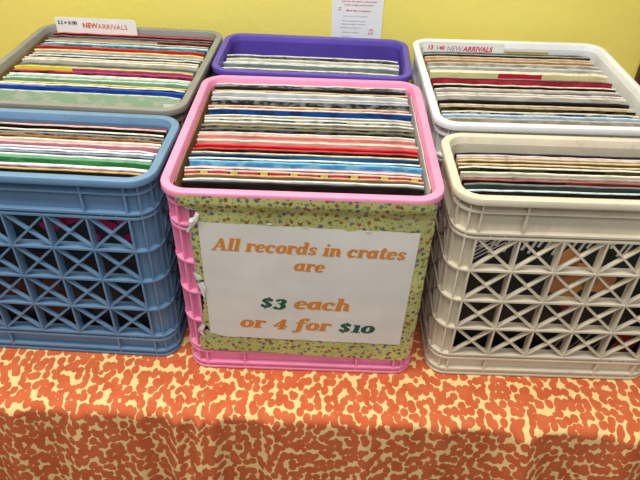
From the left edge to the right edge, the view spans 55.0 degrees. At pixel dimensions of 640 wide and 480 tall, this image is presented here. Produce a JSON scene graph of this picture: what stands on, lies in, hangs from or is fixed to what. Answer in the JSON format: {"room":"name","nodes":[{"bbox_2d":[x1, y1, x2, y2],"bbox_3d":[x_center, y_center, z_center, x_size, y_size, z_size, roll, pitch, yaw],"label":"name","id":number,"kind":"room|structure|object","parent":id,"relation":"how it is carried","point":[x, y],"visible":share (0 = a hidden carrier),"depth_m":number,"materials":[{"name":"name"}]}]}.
{"room":"second-hand shop","nodes":[
{"label":"second-hand shop","id":0,"kind":"room"},
{"bbox_2d":[0,0,639,82],"bbox_3d":[0.020,-0.654,1.116,4.800,2.640,0.100,2,38,1],"label":"wall","id":1,"kind":"structure","parent":0,"point":[613,26],"depth_m":1.22,"materials":[{"name":"yellow paint"}]},
{"bbox_2d":[331,0,383,38],"bbox_3d":[0.074,-0.472,1.190,0.100,0.215,0.002,2,38,1],"label":"notice","id":2,"kind":"object","parent":1,"relation":"attached to","point":[350,18],"visible":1,"depth_m":1.22,"materials":[{"name":"paper"}]},
{"bbox_2d":[634,65,639,84],"bbox_3d":[0.705,-0.588,1.060,0.094,2.640,0.020,2,38,1],"label":"trim","id":3,"kind":"structure","parent":1,"relation":"attached to","point":[637,77],"depth_m":1.26,"materials":[{"name":"brown wood"}]},
{"bbox_3d":[-0.065,1.302,0.800,4.800,0.060,3.005,2,38,1],"label":"floor","id":4,"kind":"structure","parent":0,"visible":0},
{"bbox_3d":[-0.018,0.343,1.386,1.852,0.734,0.650,2,38,1],"label":"folding table","id":5,"kind":"object","parent":4,"relation":"on","visible":0},
{"bbox_2d":[0,317,639,479],"bbox_3d":[-0.022,0.403,1.260,2.369,0.705,0.955,2,38,1],"label":"tablecloth","id":6,"kind":"object","parent":5,"relation":"on","point":[65,415],"visible":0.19,"depth_m":0.93,"materials":[{"name":"orange fabric"}]},
{"bbox_2d":[0,108,187,355],"bbox_3d":[-0.392,-0.006,0.943,0.366,0.331,0.185,3,38,2],"label":"crate","id":7,"kind":"object","parent":6,"relation":"on","point":[139,200],"visible":0.69,"depth_m":0.88,"materials":[{"name":"blue plastic"}]},
{"bbox_2d":[0,163,146,173],"bbox_3d":[-0.389,0.025,0.908,0.315,0.313,0.008,3,37,2],"label":"record sleeve","id":8,"kind":"object","parent":7,"relation":"in","point":[1,164],"visible":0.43,"depth_m":0.81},
{"bbox_2d":[0,162,147,170],"bbox_3d":[-0.390,0.022,0.913,0.315,0.311,0.008,3,37,2],"label":"record sleeve","id":9,"kind":"object","parent":7,"relation":"in","point":[0,162],"visible":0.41,"depth_m":0.82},
{"bbox_2d":[0,166,150,328],"bbox_3d":[-0.390,0.030,0.901,0.315,0.313,0.008,3,37,2],"label":"record sleeve","id":10,"kind":"object","parent":7,"relation":"in","point":[81,229],"visible":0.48,"depth_m":0.90,"materials":[{"name":"black cardboard"}]},
{"bbox_2d":[0,155,150,169],"bbox_3d":[-0.388,0.014,0.921,0.315,0.314,0.010,3,37,1],"label":"record sleeve","id":11,"kind":"object","parent":7,"relation":"in","point":[3,158],"visible":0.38,"depth_m":0.83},
{"bbox_2d":[0,152,151,164],"bbox_3d":[-0.389,0.009,0.928,0.315,0.314,0.008,3,37,2],"label":"record sleeve","id":12,"kind":"object","parent":7,"relation":"in","point":[1,153],"visible":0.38,"depth_m":0.83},
{"bbox_2d":[0,133,160,143],"bbox_3d":[-0.388,-0.024,0.972,0.315,0.312,0.010,3,37,1],"label":"record sleeve","id":13,"kind":"object","parent":7,"relation":"in","point":[1,134],"visible":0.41,"depth_m":0.88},
{"bbox_2d":[0,136,160,146],"bbox_3d":[-0.386,-0.019,0.965,0.315,0.311,0.009,3,37,1],"label":"record sleeve","id":14,"kind":"object","parent":7,"relation":"in","point":[1,137],"visible":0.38,"depth_m":0.87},
{"bbox_2d":[0,130,163,145],"bbox_3d":[-0.386,-0.029,0.978,0.315,0.312,0.008,3,37,2],"label":"record sleeve","id":15,"kind":"object","parent":7,"relation":"in","point":[1,131],"visible":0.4,"depth_m":0.88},
{"bbox_2d":[0,127,164,139],"bbox_3d":[-0.387,-0.034,0.983,0.315,0.313,0.008,3,37,2],"label":"record sleeve","id":16,"kind":"object","parent":7,"relation":"in","point":[1,128],"visible":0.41,"depth_m":0.89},
{"bbox_2d":[0,122,166,138],"bbox_3d":[-0.386,-0.043,0.994,0.315,0.314,0.008,3,37,2],"label":"record sleeve","id":17,"kind":"object","parent":7,"relation":"in","point":[2,124],"visible":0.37,"depth_m":0.90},
{"bbox_2d":[0,147,167,244],"bbox_3d":[-0.390,0.000,0.940,0.315,0.313,0.008,3,37,2],"label":"record sleeve","id":18,"kind":"object","parent":7,"relation":"in","point":[8,148],"visible":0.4,"depth_m":0.85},
{"bbox_2d":[0,121,167,133],"bbox_3d":[-0.385,-0.045,1.000,0.315,0.312,0.008,3,37,2],"label":"record sleeve","id":19,"kind":"object","parent":7,"relation":"in","point":[0,121],"visible":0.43,"depth_m":0.91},
{"bbox_2d":[14,144,156,153],"bbox_3d":[-0.389,-0.007,0.951,0.315,0.310,0.008,3,37,2],"label":"record sleeve","id":20,"kind":"object","parent":7,"relation":"in","point":[14,144],"visible":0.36,"depth_m":0.86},
{"bbox_2d":[0,144,172,266],"bbox_3d":[-0.387,-0.004,0.946,0.315,0.313,0.008,3,37,2],"label":"record sleeve","id":21,"kind":"object","parent":7,"relation":"in","point":[1,145],"visible":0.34,"depth_m":0.85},
{"bbox_2d":[0,149,175,299],"bbox_3d":[-0.389,0.004,0.936,0.315,0.312,0.009,3,37,1],"label":"record sleeve","id":22,"kind":"object","parent":7,"relation":"in","point":[1,150],"visible":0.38,"depth_m":0.84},
{"bbox_2d":[0,139,180,300],"bbox_3d":[-0.386,-0.013,0.957,0.315,0.312,0.008,3,37,2],"label":"record sleeve","id":23,"kind":"object","parent":7,"relation":"in","point":[2,141],"visible":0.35,"depth_m":0.86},
{"bbox_2d":[0,24,222,135],"bbox_3d":[-0.379,-0.182,1.171,0.359,0.329,0.356,3,38,2],"label":"crate","id":24,"kind":"object","parent":6,"relation":"on","point":[179,112],"visible":0.22,"depth_m":1.02,"materials":[{"name":"grey plastic"}]},
{"bbox_2d":[0,34,47,80],"bbox_3d":[-0.541,-0.190,1.177,0.004,0.315,0.276,3,38,2],"label":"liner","id":25,"kind":"object","parent":24,"relation":"in","point":[30,51],"visible":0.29,"depth_m":1.11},
{"bbox_2d":[0,89,180,107],"bbox_3d":[-0.386,-0.111,1.084,0.315,0.311,0.022,3,38,2],"label":"record sleeve","id":26,"kind":"object","parent":24,"relation":"in","point":[5,94],"visible":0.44,"depth_m":1.00,"materials":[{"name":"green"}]},
{"bbox_2d":[0,84,183,100],"bbox_3d":[-0.383,-0.123,1.099,0.315,0.312,0.012,3,38,2],"label":"record sleeve","id":27,"kind":"object","parent":24,"relation":"in","point":[2,86],"visible":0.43,"depth_m":1.01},
{"bbox_2d":[0,82,184,94],"bbox_3d":[-0.384,-0.129,1.107,0.315,0.312,0.012,3,38,2],"label":"record sleeve","id":28,"kind":"object","parent":24,"relation":"in","point":[18,83],"visible":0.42,"depth_m":1.01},
{"bbox_2d":[0,80,185,92],"bbox_3d":[-0.384,-0.135,1.115,0.315,0.310,0.012,3,38,2],"label":"record sleeve","id":29,"kind":"object","parent":24,"relation":"in","point":[7,80],"visible":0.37,"depth_m":1.02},
{"bbox_2d":[54,17,137,34],"bbox_3d":[-0.436,-0.330,1.262,0.163,0.248,0.001,3,38,2],"label":"card","id":30,"kind":"object","parent":24,"relation":"in","point":[63,24],"visible":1,"depth_m":1.20,"materials":[{"name":"white"}]},
{"bbox_2d":[3,76,188,90],"bbox_3d":[-0.382,-0.142,1.123,0.315,0.313,0.012,3,38,2],"label":"record sleeve","id":31,"kind":"object","parent":24,"relation":"in","point":[5,78],"visible":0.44,"depth_m":1.03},
{"bbox_2d":[7,74,189,86],"bbox_3d":[-0.381,-0.149,1.132,0.315,0.312,0.012,3,38,2],"label":"record sleeve","id":32,"kind":"object","parent":24,"relation":"in","point":[28,75],"visible":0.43,"depth_m":1.04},
{"bbox_2d":[9,72,190,83],"bbox_3d":[-0.380,-0.155,1.141,0.315,0.311,0.012,3,38,2],"label":"record sleeve","id":33,"kind":"object","parent":24,"relation":"in","point":[10,72],"visible":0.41,"depth_m":1.05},
{"bbox_2d":[12,69,192,81],"bbox_3d":[-0.380,-0.164,1.152,0.315,0.311,0.012,3,38,2],"label":"record sleeve","id":34,"kind":"object","parent":24,"relation":"in","point":[14,70],"visible":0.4,"depth_m":1.06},
{"bbox_2d":[14,65,193,78],"bbox_3d":[-0.381,-0.172,1.160,0.315,0.313,0.012,3,38,2],"label":"record sleeve","id":35,"kind":"object","parent":24,"relation":"in","point":[34,67],"visible":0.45,"depth_m":1.07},
{"bbox_2d":[20,62,196,74],"bbox_3d":[-0.379,-0.183,1.177,0.315,0.311,0.012,3,38,2],"label":"record sleeve","id":36,"kind":"object","parent":24,"relation":"in","point":[21,63],"visible":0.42,"depth_m":1.08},
{"bbox_2d":[22,64,194,76],"bbox_3d":[-0.380,-0.176,1.168,0.315,0.312,0.012,3,38,2],"label":"record sleeve","id":37,"kind":"object","parent":24,"relation":"in","point":[22,64],"visible":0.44,"depth_m":1.07,"materials":[{"name":"grey cardboard"}]},
{"bbox_2d":[22,58,197,70],"bbox_3d":[-0.379,-0.190,1.184,0.315,0.314,0.012,3,38,2],"label":"record sleeve","id":38,"kind":"object","parent":24,"relation":"in","point":[65,61],"visible":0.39,"depth_m":1.09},
{"bbox_2d":[25,56,198,69],"bbox_3d":[-0.378,-0.197,1.193,0.315,0.313,0.012,3,38,2],"label":"record sleeve","id":39,"kind":"object","parent":24,"relation":"in","point":[81,59],"visible":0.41,"depth_m":1.10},
{"bbox_2d":[29,54,200,67],"bbox_3d":[-0.378,-0.206,1.207,0.315,0.311,0.012,3,38,2],"label":"record sleeve","id":40,"kind":"object","parent":24,"relation":"in","point":[32,55],"visible":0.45,"depth_m":1.12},
{"bbox_2d":[33,52,202,64],"bbox_3d":[-0.374,-0.212,1.214,0.315,0.311,0.012,3,38,2],"label":"record sleeve","id":41,"kind":"object","parent":24,"relation":"in","point":[53,53],"visible":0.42,"depth_m":1.12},
{"bbox_2d":[34,49,203,59],"bbox_3d":[-0.375,-0.221,1.224,0.315,0.313,0.012,3,38,2],"label":"record sleeve","id":42,"kind":"object","parent":24,"relation":"in","point":[35,50],"visible":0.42,"depth_m":1.13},
{"bbox_2d":[37,45,204,58],"bbox_3d":[-0.376,-0.229,1.234,0.315,0.314,0.012,3,38,2],"label":"record sleeve","id":43,"kind":"object","parent":24,"relation":"in","point":[38,46],"visible":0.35,"depth_m":1.14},
{"bbox_2d":[41,43,206,56],"bbox_3d":[-0.373,-0.237,1.245,0.315,0.313,0.012,3,38,2],"label":"record sleeve","id":44,"kind":"object","parent":24,"relation":"in","point":[59,44],"visible":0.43,"depth_m":1.15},
{"bbox_2d":[45,40,208,49],"bbox_3d":[-0.374,-0.251,1.264,0.315,0.310,0.012,3,38,2],"label":"record sleeve","id":45,"kind":"object","parent":24,"relation":"in","point":[46,41],"visible":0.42,"depth_m":1.17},
{"bbox_2d":[47,42,208,52],"bbox_3d":[-0.372,-0.244,1.255,0.315,0.311,0.012,3,38,2],"label":"record sleeve","id":46,"kind":"object","parent":24,"relation":"in","point":[47,42],"visible":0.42,"depth_m":1.16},
{"bbox_2d":[48,37,210,49],"bbox_3d":[-0.372,-0.259,1.274,0.315,0.312,0.012,3,38,2],"label":"record sleeve","id":47,"kind":"object","parent":24,"relation":"in","point":[51,38],"visible":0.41,"depth_m":1.18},
{"bbox_2d":[51,35,211,45],"bbox_3d":[-0.370,-0.265,1.282,0.315,0.312,0.012,3,38,2],"label":"record sleeve","id":48,"kind":"object","parent":24,"relation":"in","point":[68,36],"visible":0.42,"depth_m":1.19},
{"bbox_2d":[53,32,212,43],"bbox_3d":[-0.370,-0.273,1.291,0.315,0.314,0.012,3,38,2],"label":"record sleeve","id":49,"kind":"object","parent":24,"relation":"in","point":[55,33],"visible":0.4,"depth_m":1.20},
{"bbox_2d":[160,75,444,373],"bbox_3d":[-0.022,-0.033,0.992,0.360,0.330,0.359,2,38,0],"label":"crate","id":50,"kind":"object","parent":6,"relation":"on","point":[180,216],"visible":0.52,"depth_m":0.91,"materials":[{"name":"pink plastic"}]},
{"bbox_2d":[175,89,211,186],"bbox_3d":[-0.185,-0.038,0.994,0.004,0.318,0.278,2,38,0],"label":"liner","id":51,"kind":"object","parent":50,"relation":"in","point":[192,144],"visible":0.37,"depth_m":0.88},
{"bbox_2d":[181,181,424,329],"bbox_3d":[-0.026,0.053,0.887,0.315,0.312,0.008,2,37,0],"label":"record sleeve","id":52,"kind":"object","parent":50,"relation":"in","point":[378,190],"visible":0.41,"depth_m":0.80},
{"bbox_2d":[184,169,421,181],"bbox_3d":[-0.026,0.036,0.907,0.315,0.314,0.007,2,37,1],"label":"record sleeve","id":53,"kind":"object","parent":50,"relation":"in","point":[223,171],"visible":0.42,"depth_m":0.81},
{"bbox_2d":[185,166,420,177],"bbox_3d":[-0.027,0.033,0.911,0.315,0.314,0.007,2,37,1],"label":"record sleeve","id":54,"kind":"object","parent":50,"relation":"in","point":[189,167],"visible":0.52,"depth_m":0.82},
{"bbox_2d":[183,178,423,188],"bbox_3d":[-0.026,0.048,0.894,0.315,0.311,0.009,2,37,0],"label":"record sleeve","id":55,"kind":"object","parent":50,"relation":"in","point":[184,179],"visible":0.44,"depth_m":0.80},
{"bbox_2d":[184,173,423,185],"bbox_3d":[-0.025,0.042,0.900,0.315,0.313,0.008,2,37,1],"label":"record sleeve","id":56,"kind":"object","parent":50,"relation":"in","point":[187,175],"visible":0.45,"depth_m":0.81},
{"bbox_2d":[190,153,418,164],"bbox_3d":[-0.025,0.011,0.939,0.315,0.315,0.008,2,37,0],"label":"record sleeve","id":57,"kind":"object","parent":50,"relation":"in","point":[253,156],"visible":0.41,"depth_m":0.85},
{"bbox_2d":[189,157,419,167],"bbox_3d":[-0.025,0.018,0.930,0.315,0.315,0.008,2,37,1],"label":"record sleeve","id":58,"kind":"object","parent":50,"relation":"in","point":[194,158],"visible":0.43,"depth_m":0.84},
{"bbox_2d":[192,151,417,160],"bbox_3d":[-0.025,0.007,0.946,0.315,0.313,0.008,2,37,0],"label":"record sleeve","id":59,"kind":"object","parent":50,"relation":"in","point":[209,152],"visible":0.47,"depth_m":0.85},
{"bbox_2d":[188,165,421,177],"bbox_3d":[-0.024,0.030,0.917,0.315,0.312,0.008,2,37,0],"label":"record sleeve","id":60,"kind":"object","parent":50,"relation":"in","point":[199,165],"visible":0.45,"depth_m":0.82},
{"bbox_2d":[174,195,436,360],"bbox_3d":[-0.019,0.065,0.844,0.328,0.296,0.013,1,38,0],"label":"price sign","id":61,"kind":"object","parent":50,"relation":"attached to","point":[283,276],"visible":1,"depth_m":0.83,"materials":[{"name":"paper"}]},
{"bbox_2d":[189,159,421,173],"bbox_3d":[-0.023,0.023,0.924,0.315,0.315,0.008,2,37,1],"label":"record sleeve","id":62,"kind":"object","parent":50,"relation":"in","point":[263,164],"visible":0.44,"depth_m":0.83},
{"bbox_2d":[193,147,417,158],"bbox_3d":[-0.024,0.001,0.952,0.315,0.314,0.008,2,37,0],"label":"record sleeve","id":63,"kind":"object","parent":50,"relation":"in","point":[215,149],"visible":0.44,"depth_m":0.86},
{"bbox_2d":[198,133,414,145],"bbox_3d":[-0.024,-0.023,0.983,0.315,0.315,0.007,2,37,1],"label":"record sleeve","id":64,"kind":"object","parent":50,"relation":"in","point":[233,136],"visible":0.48,"depth_m":0.89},
{"bbox_2d":[197,138,415,146],"bbox_3d":[-0.024,-0.016,0.976,0.315,0.313,0.008,2,37,1],"label":"record sleeve","id":65,"kind":"object","parent":50,"relation":"in","point":[197,138],"visible":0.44,"depth_m":0.88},
{"bbox_2d":[196,144,417,154],"bbox_3d":[-0.022,-0.006,0.962,0.315,0.313,0.008,2,37,0],"label":"record sleeve","id":66,"kind":"object","parent":50,"relation":"in","point":[197,145],"visible":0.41,"depth_m":0.87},
{"bbox_2d":[199,132,414,140],"bbox_3d":[-0.023,-0.028,0.990,0.315,0.314,0.008,2,37,0],"label":"record sleeve","id":67,"kind":"object","parent":50,"relation":"in","point":[244,133],"visible":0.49,"depth_m":0.90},
{"bbox_2d":[197,139,417,151],"bbox_3d":[-0.022,-0.012,0.968,0.315,0.316,0.008,2,37,1],"label":"record sleeve","id":68,"kind":"object","parent":50,"relation":"in","point":[199,141],"visible":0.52,"depth_m":0.88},
{"bbox_2d":[201,127,414,138],"bbox_3d":[-0.022,-0.035,0.998,0.315,0.315,0.008,2,37,0],"label":"record sleeve","id":69,"kind":"object","parent":50,"relation":"in","point":[216,129],"visible":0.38,"depth_m":0.91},
{"bbox_2d":[202,124,413,134],"bbox_3d":[-0.022,-0.042,1.007,0.315,0.315,0.008,2,37,0],"label":"record sleeve","id":70,"kind":"object","parent":50,"relation":"in","point":[203,125],"visible":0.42,"depth_m":0.91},
{"bbox_2d":[205,114,410,123],"bbox_3d":[-0.022,-0.061,1.032,0.315,0.315,0.008,2,37,1],"label":"record sleeve","id":71,"kind":"object","parent":50,"relation":"in","point":[215,115],"visible":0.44,"depth_m":0.94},
{"bbox_2d":[205,117,411,127],"bbox_3d":[-0.021,-0.055,1.024,0.315,0.315,0.008,2,37,0],"label":"record sleeve","id":72,"kind":"object","parent":50,"relation":"in","point":[206,118],"visible":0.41,"depth_m":0.93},
{"bbox_2d":[208,105,408,113],"bbox_3d":[-0.022,-0.081,1.056,0.315,0.315,0.008,2,37,0],"label":"record sleeve","id":73,"kind":"object","parent":50,"relation":"in","point":[209,106],"visible":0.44,"depth_m":0.96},
{"bbox_2d":[204,120,413,130],"bbox_3d":[-0.021,-0.049,1.016,0.315,0.315,0.008,2,37,0],"label":"record sleeve","id":74,"kind":"object","parent":50,"relation":"in","point":[205,121],"visible":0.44,"depth_m":0.92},
{"bbox_2d":[208,107,411,121],"bbox_3d":[-0.019,-0.073,1.044,0.315,0.318,0.008,2,37,0],"label":"record sleeve","id":75,"kind":"object","parent":50,"relation":"in","point":[223,110],"visible":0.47,"depth_m":0.95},
{"bbox_2d":[211,98,408,111],"bbox_3d":[-0.019,-0.093,1.071,0.315,0.318,0.008,2,37,1],"label":"record sleeve","id":76,"kind":"object","parent":50,"relation":"in","point":[227,101],"visible":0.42,"depth_m":0.98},
{"bbox_2d":[212,96,407,104],"bbox_3d":[-0.021,-0.099,1.079,0.315,0.316,0.008,2,37,0],"label":"record sleeve","id":77,"kind":"object","parent":50,"relation":"in","point":[221,97],"visible":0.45,"depth_m":0.98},
{"bbox_2d":[213,91,407,102],"bbox_3d":[-0.020,-0.107,1.087,0.315,0.320,0.007,2,37,1],"label":"record sleeve","id":78,"kind":"object","parent":50,"relation":"in","point":[219,93],"visible":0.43,"depth_m":0.99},
{"bbox_2d":[215,86,405,95],"bbox_3d":[-0.020,-0.121,1.106,0.315,0.318,0.009,2,37,0],"label":"record sleeve","id":79,"kind":"object","parent":50,"relation":"in","point":[336,91],"visible":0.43,"depth_m":1.01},
{"bbox_2d":[217,83,405,92],"bbox_3d":[-0.018,-0.129,1.117,0.315,0.318,0.008,2,37,0],"label":"record sleeve","id":80,"kind":"object","parent":50,"relation":"in","point":[218,84],"visible":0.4,"depth_m":1.02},
{"bbox_2d":[215,90,407,98],"bbox_3d":[-0.018,-0.113,1.096,0.315,0.318,0.008,2,37,1],"label":"record sleeve","id":81,"kind":"object","parent":50,"relation":"in","point":[404,97],"visible":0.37,"depth_m":1.00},
{"bbox_2d":[409,96,430,195],"bbox_3d":[0.140,-0.026,0.992,0.004,0.317,0.278,2,38,0],"label":"liner","id":82,"kind":"object","parent":50,"relation":"in","point":[425,178],"visible":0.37,"depth_m":0.88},
{"bbox_2d":[212,33,412,82],"bbox_3d":[-0.015,-0.213,1.228,0.354,0.326,0.190,3,38,1],"label":"crate","id":83,"kind":"object","parent":6,"relation":"on","point":[239,43],"visible":0.09,"depth_m":1.20,"materials":[{"name":"purple plastic"}]},
{"bbox_2d":[222,67,398,75],"bbox_3d":[-0.021,-0.175,1.181,0.315,0.311,0.006,3,36,1],"label":"record sleeve","id":84,"kind":"object","parent":83,"relation":"in","point":[336,72],"visible":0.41,"depth_m":1.09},
{"bbox_2d":[223,62,398,74],"bbox_3d":[-0.020,-0.186,1.193,0.315,0.314,0.006,3,36,1],"label":"record sleeve","id":85,"kind":"object","parent":83,"relation":"in","point":[226,64],"visible":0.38,"depth_m":1.10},
{"bbox_2d":[225,61,398,69],"bbox_3d":[-0.019,-0.193,1.204,0.315,0.311,0.005,3,36,1],"label":"record sleeve","id":86,"kind":"object","parent":83,"relation":"in","point":[225,61],"visible":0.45,"depth_m":1.11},
{"bbox_2d":[227,54,397,64],"bbox_3d":[-0.018,-0.210,1.224,0.315,0.314,0.006,3,36,2],"label":"record sleeve","id":87,"kind":"object","parent":83,"relation":"in","point":[228,55],"visible":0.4,"depth_m":1.13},
{"bbox_2d":[227,58,398,68],"bbox_3d":[-0.018,-0.200,1.212,0.315,0.313,0.006,3,36,2],"label":"record sleeve","id":88,"kind":"object","parent":83,"relation":"in","point":[228,59],"visible":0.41,"depth_m":1.12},
{"bbox_2d":[411,38,639,170],"bbox_3d":[0.350,-0.141,1.142,0.364,0.336,0.358,2,38,0],"label":"crate","id":89,"kind":"object","parent":6,"relation":"on","point":[624,84],"visible":0.2,"depth_m":1.01,"materials":[{"name":"white plastic"}]},
{"bbox_2d":[422,41,504,55],"bbox_3d":[0.273,-0.280,1.236,0.158,0.237,0.001,2,38,0],"label":"card","id":90,"kind":"object","parent":89,"relation":"in","point":[428,45],"visible":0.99,"depth_m":1.17,"materials":[{"name":"white"}]},
{"bbox_2d":[423,51,588,57],"bbox_3d":[0.352,-0.231,1.266,0.315,0.314,0.009,2,37,0],"label":"record sleeve","id":91,"kind":"object","parent":89,"relation":"in","point":[486,53],"visible":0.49,"depth_m":1.17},
{"bbox_2d":[423,53,589,60],"bbox_3d":[0.351,-0.225,1.257,0.315,0.314,0.008,2,37,0],"label":"record sleeve","id":92,"kind":"object","parent":89,"relation":"in","point":[425,54],"visible":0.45,"depth_m":1.17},
{"bbox_2d":[424,56,591,62],"bbox_3d":[0.351,-0.216,1.247,0.315,0.313,0.008,2,37,0],"label":"record sleeve","id":93,"kind":"object","parent":89,"relation":"in","point":[426,57],"visible":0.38,"depth_m":1.16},
{"bbox_2d":[425,59,593,68],"bbox_3d":[0.349,-0.209,1.238,0.315,0.313,0.007,1,37,0],"label":"record sleeve","id":94,"kind":"object","parent":89,"relation":"in","point":[426,60],"visible":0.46,"depth_m":1.15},
{"bbox_2d":[427,62,597,71],"bbox_3d":[0.352,-0.199,1.224,0.315,0.314,0.007,1,37,0],"label":"record sleeve","id":95,"kind":"object","parent":89,"relation":"in","point":[475,64],"visible":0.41,"depth_m":1.13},
{"bbox_2d":[428,66,601,75],"bbox_3d":[0.352,-0.188,1.211,0.315,0.313,0.007,2,37,0],"label":"record sleeve","id":96,"kind":"object","parent":89,"relation":"in","point":[570,71],"visible":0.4,"depth_m":1.12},
{"bbox_2d":[429,70,607,81],"bbox_3d":[0.349,-0.171,1.186,0.315,0.317,0.013,2,37,0],"label":"record","id":97,"kind":"object","parent":89,"relation":"in","point":[433,73],"visible":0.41,"depth_m":1.09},
{"bbox_2d":[430,77,609,83],"bbox_3d":[0.348,-0.157,1.172,0.315,0.312,0.010,2,37,0],"label":"record sleeve","id":98,"kind":"object","parent":89,"relation":"in","point":[431,77],"visible":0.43,"depth_m":1.08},
{"bbox_2d":[431,78,612,88],"bbox_3d":[0.350,-0.153,1.166,0.315,0.313,0.008,2,37,0],"label":"record sleeve","id":99,"kind":"object","parent":89,"relation":"in","point":[434,80],"visible":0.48,"depth_m":1.07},
{"bbox_2d":[433,83,615,92],"bbox_3d":[0.349,-0.141,1.151,0.315,0.312,0.008,2,37,0],"label":"record sleeve","id":100,"kind":"object","parent":89,"relation":"in","point":[440,85],"visible":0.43,"depth_m":1.06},
{"bbox_2d":[434,87,618,95],"bbox_3d":[0.349,-0.131,1.138,0.315,0.312,0.007,1,37,0],"label":"record sleeve","id":101,"kind":"object","parent":89,"relation":"in","point":[445,88],"visible":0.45,"depth_m":1.05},
{"bbox_2d":[505,51,548,53],"bbox_3d":[0.394,-0.272,1.241,0.084,0.222,0.001,2,38,0],"label":"card","id":102,"kind":"object","parent":89,"relation":"in","point":[506,51],"visible":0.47,"depth_m":1.17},
{"bbox_2d":[435,91,621,96],"bbox_3d":[0.349,-0.124,1.131,0.315,0.311,0.007,2,37,0],"label":"record sleeve","id":103,"kind":"object","parent":89,"relation":"in","point":[436,91],"visible":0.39,"depth_m":1.04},
{"bbox_2d":[435,92,622,98],"bbox_3d":[0.348,-0.119,1.123,0.315,0.312,0.007,1,37,0],"label":"record sleeve","id":104,"kind":"object","parent":89,"relation":"in","point":[437,93],"visible":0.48,"depth_m":1.03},
{"bbox_2d":[436,94,625,104],"bbox_3d":[0.348,-0.113,1.114,0.315,0.313,0.010,2,37,0],"label":"record sleeve","id":105,"kind":"object","parent":89,"relation":"in","point":[445,96],"visible":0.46,"depth_m":1.02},
{"bbox_2d":[438,99,628,108],"bbox_3d":[0.348,-0.102,1.102,0.315,0.312,0.007,1,37,0],"label":"record sleeve","id":106,"kind":"object","parent":89,"relation":"in","point":[446,101],"visible":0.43,"depth_m":1.01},
{"bbox_2d":[439,104,632,110],"bbox_3d":[0.348,-0.092,1.089,0.315,0.312,0.008,2,37,0],"label":"record sleeve","id":107,"kind":"object","parent":89,"relation":"in","point":[557,107],"visible":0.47,"depth_m":1.00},
{"bbox_2d":[440,105,635,115],"bbox_3d":[0.348,-0.087,1.081,0.315,0.313,0.008,2,37,0],"label":"record sleeve","id":108,"kind":"object","parent":89,"relation":"in","point":[448,107],"visible":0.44,"depth_m":0.99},
{"bbox_2d":[441,110,638,118],"bbox_3d":[0.347,-0.077,1.070,0.315,0.312,0.007,1,37,0],"label":"record sleeve","id":109,"kind":"object","parent":89,"relation":"in","point":[464,111],"visible":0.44,"depth_m":0.98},
{"bbox_2d":[442,113,639,122],"bbox_3d":[0.347,-0.072,1.063,0.315,0.311,0.007,1,37,0],"label":"record sleeve","id":110,"kind":"object","parent":89,"relation":"in","point":[601,119],"visible":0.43,"depth_m":0.97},
{"bbox_2d":[445,117,639,126],"bbox_3d":[0.348,-0.062,1.050,0.315,0.312,0.007,2,37,0],"label":"record sleeve","id":111,"kind":"object","parent":89,"relation":"in","point":[458,119],"visible":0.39,"depth_m":0.96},
{"bbox_2d":[418,133,639,379],"bbox_3d":[0.344,0.034,0.920,0.360,0.333,0.173,2,38,0],"label":"crate","id":112,"kind":"object","parent":6,"relation":"on","point":[464,217],"visible":0.87,"depth_m":0.87,"materials":[{"name":"beige plastic"}]},
{"bbox_2d":[453,189,639,352],"bbox_3d":[0.344,0.063,0.890,0.315,0.311,0.005,2,37,0],"label":"record sleeve","id":113,"kind":"object","parent":112,"relation":"in","point":[481,251],"visible":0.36,"depth_m":0.89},
{"bbox_2d":[454,152,639,160],"bbox_3d":[0.346,0.005,0.965,0.315,0.312,0.008,2,37,0],"label":"record sleeve","id":114,"kind":"object","parent":112,"relation":"in","point":[468,153],"visible":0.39,"depth_m":0.87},
{"bbox_2d":[455,155,639,163],"bbox_3d":[0.347,0.009,0.960,0.315,0.311,0.009,2,37,0],"label":"record sleeve","id":115,"kind":"object","parent":112,"relation":"in","point":[504,156],"visible":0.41,"depth_m":0.87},
{"bbox_2d":[456,159,639,167],"bbox_3d":[0.345,0.017,0.947,0.315,0.313,0.009,2,37,0],"label":"record sleeve","id":116,"kind":"object","parent":112,"relation":"in","point":[607,165],"visible":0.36,"depth_m":0.85,"materials":[{"name":"beige cardboard"}]},
{"bbox_2d":[456,157,639,164],"bbox_3d":[0.346,0.013,0.953,0.315,0.313,0.008,2,37,0],"label":"record sleeve","id":117,"kind":"object","parent":112,"relation":"in","point":[458,158],"visible":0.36,"depth_m":0.86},
{"bbox_2d":[457,163,639,170],"bbox_3d":[0.344,0.024,0.939,0.315,0.313,0.009,2,37,0],"label":"record sleeve","id":118,"kind":"object","parent":112,"relation":"in","point":[458,164],"visible":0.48,"depth_m":0.85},
{"bbox_2d":[458,166,639,175],"bbox_3d":[0.343,0.029,0.933,0.315,0.312,0.009,2,37,0],"label":"record sleeve","id":119,"kind":"object","parent":112,"relation":"in","point":[460,168],"visible":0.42,"depth_m":0.84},
{"bbox_2d":[459,171,639,181],"bbox_3d":[0.343,0.038,0.920,0.315,0.314,0.009,2,37,0],"label":"record sleeve","id":120,"kind":"object","parent":112,"relation":"in","point":[462,173],"visible":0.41,"depth_m":0.83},
{"bbox_2d":[461,178,639,187],"bbox_3d":[0.342,0.049,0.907,0.315,0.313,0.008,2,37,0],"label":"record sleeve","id":121,"kind":"object","parent":112,"relation":"in","point":[464,180],"visible":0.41,"depth_m":0.81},
{"bbox_2d":[463,182,639,193],"bbox_3d":[0.343,0.055,0.899,0.315,0.313,0.008,2,37,0],"label":"record sleeve","id":122,"kind":"object","parent":112,"relation":"in","point":[493,186],"visible":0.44,"depth_m":0.81,"materials":[{"name":"green cardboard"}]},
{"bbox_2d":[463,176,639,182],"bbox_3d":[0.345,0.044,0.913,0.315,0.313,0.009,2,37,0],"label":"record sleeve","id":123,"kind":"object","parent":112,"relation":"in","point":[483,177],"visible":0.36,"depth_m":0.82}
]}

